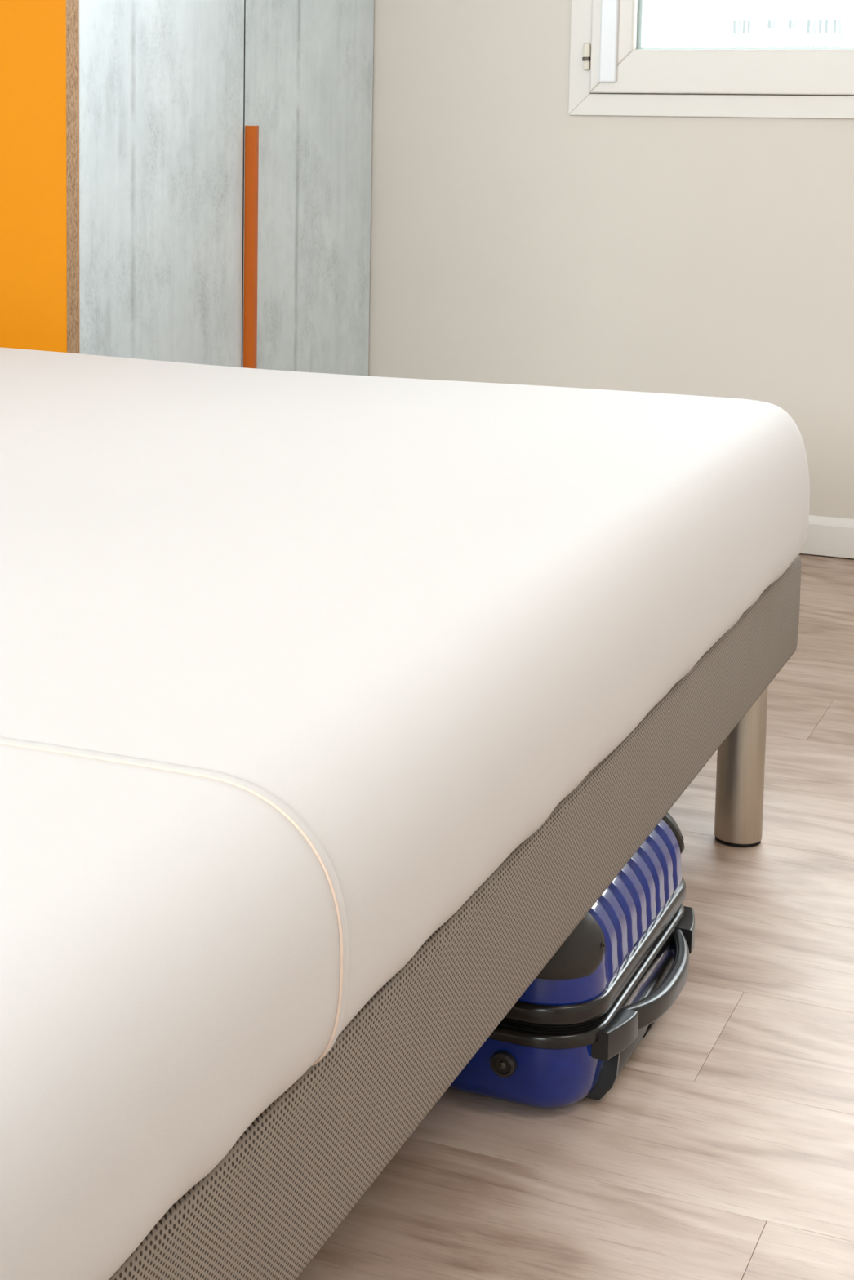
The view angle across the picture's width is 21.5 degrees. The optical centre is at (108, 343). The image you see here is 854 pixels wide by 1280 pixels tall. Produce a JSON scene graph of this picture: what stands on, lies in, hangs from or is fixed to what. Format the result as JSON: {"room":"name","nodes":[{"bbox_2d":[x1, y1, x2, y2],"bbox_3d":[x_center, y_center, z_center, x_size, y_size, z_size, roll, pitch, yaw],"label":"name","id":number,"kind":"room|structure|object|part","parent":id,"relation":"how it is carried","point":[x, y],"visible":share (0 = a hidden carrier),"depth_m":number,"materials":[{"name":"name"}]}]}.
{"room":"bedroom","nodes":[
{"label":"bedroom","id":0,"kind":"room"},
{"bbox_2d":[296,553,853,1279],"bbox_3d":[-0.074,0.810,1.980,5.750,0.120,6.228,4,8,27],"label":"floor","id":1,"kind":"structure","parent":0,"point":[722,1148],"depth_m":2.10,"materials":[{"name":"brown wood"}]},
{"bbox_2d":[0,0,373,376],"bbox_3d":[-0.020,-0.685,4.276,0.654,2.250,1.384,4,8,27],"label":"wardrobe","id":2,"kind":"object","parent":1,"relation":"on","point":[187,181],"visible":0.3,"depth_m":3.98,"materials":[{"name":"orange laminate"}]},
{"bbox_3d":[-0.339,-0.608,3.692,0.632,2.250,0.040,4,8,27],"label":"panel","id":3,"kind":"part","parent":2,"relation":"part of","materials":[{"name":"brown wood"}]},
{"bbox_3d":[0.095,-0.656,3.857,0.019,2.151,0.655,4,8,27],"label":"door","id":4,"kind":"part","parent":2,"relation":"part of","materials":[{"name":"wood"}]},
{"bbox_3d":[0.269,-0.092,4.221,0.022,0.648,0.003,4,8,27],"label":"handle","id":5,"kind":"part","parent":2,"relation":"part of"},
{"bbox_3d":[0.406,-0.733,4.448,0.019,2.151,0.677,4,8,27],"label":"door","id":6,"kind":"part","parent":2,"relation":"part of","materials":[{"name":"wood"}]},
{"bbox_2d":[108,555,801,1279],"bbox_3d":[-0.315,0.530,2.330,1.609,0.345,2.285,4,8,27],"label":"bed base","id":7,"kind":"object","parent":1,"relation":"on","point":[291,1178],"visible":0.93,"depth_m":1.71,"materials":[{"name":"beige fabric"}]},
{"bbox_2d":[0,346,809,1279],"bbox_3d":[-0.308,0.257,2.299,1.638,0.206,2.300,4,8,27],"label":"mattress","id":8,"kind":"object","parent":7,"relation":"on","point":[292,664],"visible":1,"depth_m":1.76,"materials":[{"name":"fabric"}]},
{"bbox_3d":[0.808,0.533,2.823,0.059,0.203,0.059,4,8,27],"label":"leg","id":9,"kind":"part","parent":7,"relation":"part of","materials":[{"name":"metal"}]},
{"bbox_2d":[448,812,694,1107],"bbox_3d":[0.298,0.597,2.356,0.622,0.205,0.431,4,8,27],"label":"suitcase","id":10,"kind":"object","parent":1,"relation":"on","point":[567,1039],"visible":0.3,"depth_m":2.10,"materials":[{"name":"plastic"}]},
{"bbox_3d":[0.483,0.658,2.105,0.028,0.028,0.062,4,8,27],"label":"handle mount","id":11,"kind":"part","parent":10,"relation":"part of","materials":[{"name":"plastic"}]},
{"bbox_3d":[0.568,0.683,2.284,0.011,0.033,0.100,4,8,27],"label":"trolley pull","id":12,"kind":"part","parent":10,"relation":"part of","materials":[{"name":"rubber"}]},
{"bbox_3d":[0.558,0.643,2.226,0.036,0.027,0.222,4,8,27],"label":"carry handle","id":13,"kind":"part","parent":10,"relation":"part of","materials":[{"name":"plastic"}]},
{"bbox_3d":[0.615,0.625,2.357,0.028,0.028,0.062,4,8,27],"label":"handle mount","id":14,"kind":"part","parent":10,"relation":"part of","materials":[{"name":"plastic"}]},
{"bbox_2d":[368,0,853,559],"bbox_3d":[1.318,-0.835,4.461,5.750,2.500,0.200,4,8,27],"label":"wall","id":15,"kind":"structure","parent":0,"point":[517,238],"depth_m":4.59,"materials":[{"name":"paint"}]},
{"bbox_2d":[568,0,853,118],"bbox_3d":[1.844,-1.095,4.051,1.989,1.368,0.136,4,8,27],"label":"window","id":16,"kind":"structure","parent":15,"relation":"in","point":[608,57],"depth_m":4.45,"materials":[{"name":"plastic"}]},
{"bbox_3d":[0.974,-1.151,4.480,0.044,1.366,0.012,4,8,27],"label":"frame rail","id":17,"kind":"part","parent":16,"relation":"part of","materials":[{"name":"plastic"}]},
{"bbox_3d":[1.836,-0.437,4.120,1.988,0.044,0.012,4,8,27],"label":"frame rail","id":18,"kind":"part","parent":16,"relation":"part of","materials":[{"name":"plastic"}]},
{"bbox_3d":[1.421,-0.533,4.341,0.943,0.086,0.062,4,8,27],"label":"sash","id":19,"kind":"part","parent":16,"relation":"part of","materials":[{"name":"plastic"}]},
{"bbox_2d":[800,515,853,558],"bbox_3d":[2.111,0.432,4.088,3.450,0.077,0.014,4,8,27],"label":"baseboard","id":20,"kind":"structure","parent":15,"relation":"attached to","point":[825,535],"depth_m":4.42,"materials":[{"name":"paint"}]},
{"label":"outside","id":21,"kind":"structure","parent":0,"visible":0},
{"bbox_3d":[12.259,-2.181,165.292,530.000,0.500,281.472,4,8,27],"label":"ground","id":22,"kind":"structure","parent":21,"visible":0},
{"bbox_2d":[642,0,853,47],"bbox_3d":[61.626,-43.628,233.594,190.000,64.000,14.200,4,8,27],"label":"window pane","id":23,"kind":"structure","parent":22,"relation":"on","point":[666,23],"depth_m":225.14,"materials":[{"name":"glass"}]},
{"bbox_3d":[64.021,-32.058,225.920,0.249,1.999,0.140,4,8,27],"label":"pane","id":24,"kind":"part","parent":23,"relation":"part of","materials":[{"name":"clear glass"}]},
{"bbox_3d":[64.445,-32.029,225.701,0.249,1.999,0.140,4,8,27],"label":"pane","id":25,"kind":"part","parent":23,"relation":"part of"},
{"bbox_3d":[64.703,-31.373,225.617,1.838,0.720,0.200,4,8,27],"label":"railing","id":26,"kind":"part","parent":23,"relation":"part of","materials":[{"name":"white"}]},
{"bbox_3d":[64.703,-33.947,225.281,1.838,0.720,0.200,4,8,27],"label":"railing","id":27,"kind":"part","parent":23,"relation":"part of","materials":[{"name":"white"}]},
{"bbox_3d":[64.870,-32.000,225.482,0.249,1.999,0.140,4,8,27],"label":"pane","id":28,"kind":"part","parent":23,"relation":"part of","materials":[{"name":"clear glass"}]},
{"bbox_3d":[65.294,-31.972,225.262,0.249,1.999,0.140,4,8,27],"label":"pane","id":29,"kind":"part","parent":23,"relation":"part of","materials":[{"name":"clear glass"}]},
{"bbox_3d":[67.112,-32.454,224.244,0.337,0.779,0.140,4,8,27],"label":"pane","id":30,"kind":"part","parent":23,"relation":"part of","materials":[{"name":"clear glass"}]},
{"bbox_3d":[67.479,-32.429,224.054,0.306,0.779,0.140,4,8,27],"label":"pane","id":31,"kind":"part","parent":23,"relation":"part of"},
{"bbox_3d":[68.930,-32.331,223.305,0.337,0.779,0.140,4,8,27],"label":"pane","id":32,"kind":"part","parent":23,"relation":"part of","materials":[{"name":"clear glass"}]},
{"bbox_3d":[69.296,-32.306,223.115,0.306,0.779,0.140,4,8,27],"label":"pane","id":33,"kind":"part","parent":23,"relation":"part of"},
{"bbox_3d":[70.529,-31.618,222.557,0.299,1.999,0.140,4,8,27],"label":"pane","id":34,"kind":"part","parent":23,"relation":"part of","materials":[{"name":"clear glass"}]},
{"bbox_3d":[71.039,-31.584,222.294,0.299,1.999,0.140,4,8,27],"label":"pane","id":35,"kind":"part","parent":23,"relation":"part of","materials":[{"name":"glass"}]},
{"bbox_3d":[71.039,-34.157,221.958,0.299,1.999,0.140,4,8,27],"label":"pane","id":36,"kind":"part","parent":23,"relation":"part of","materials":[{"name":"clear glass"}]},
{"bbox_3d":[71.351,-30.924,222.182,2.206,0.720,0.200,4,8,27],"label":"railing","id":37,"kind":"part","parent":23,"relation":"part of","materials":[{"name":"white"}]},
{"bbox_3d":[71.351,-33.498,221.846,2.206,0.720,0.200,4,8,27],"label":"railing","id":38,"kind":"part","parent":23,"relation":"part of","materials":[{"name":"white"}]},
{"bbox_3d":[71.548,-31.549,222.031,0.299,1.999,0.140,4,8,27],"label":"pane","id":39,"kind":"part","parent":23,"relation":"part of","materials":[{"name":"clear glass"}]},
{"bbox_3d":[71.548,-34.123,221.695,0.299,1.999,0.140,4,8,27],"label":"pane","id":40,"kind":"part","parent":23,"relation":"part of","materials":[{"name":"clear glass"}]},
{"bbox_3d":[72.058,-31.515,221.768,0.299,1.999,0.140,4,8,27],"label":"pane","id":41,"kind":"part","parent":23,"relation":"part of","materials":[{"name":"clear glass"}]},
{"bbox_3d":[72.058,-34.089,221.431,0.299,1.999,0.140,4,8,27],"label":"pane","id":42,"kind":"part","parent":23,"relation":"part of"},
{"bbox_3d":[72.807,-31.465,221.380,0.256,1.999,0.140,4,8,27],"label":"pane","id":43,"kind":"part","parent":23,"relation":"part of","materials":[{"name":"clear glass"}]},
{"bbox_3d":[72.807,-34.038,221.044,0.256,1.999,0.140,4,8,27],"label":"pane","id":44,"kind":"part","parent":23,"relation":"part of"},
{"bbox_3d":[73.073,-30.808,221.292,0.945,0.720,0.200,4,8,27],"label":"railing","id":45,"kind":"part","parent":23,"relation":"part of","materials":[{"name":"white"}]},
{"bbox_3d":[73.073,-33.382,220.956,0.945,0.720,0.200,4,8,27],"label":"railing","id":46,"kind":"part","parent":23,"relation":"part of","materials":[{"name":"white"}]},
{"bbox_3d":[73.244,-31.435,221.155,0.256,1.999,0.140,4,8,27],"label":"pane","id":47,"kind":"part","parent":23,"relation":"part of","materials":[{"name":"glass"}]}
]}

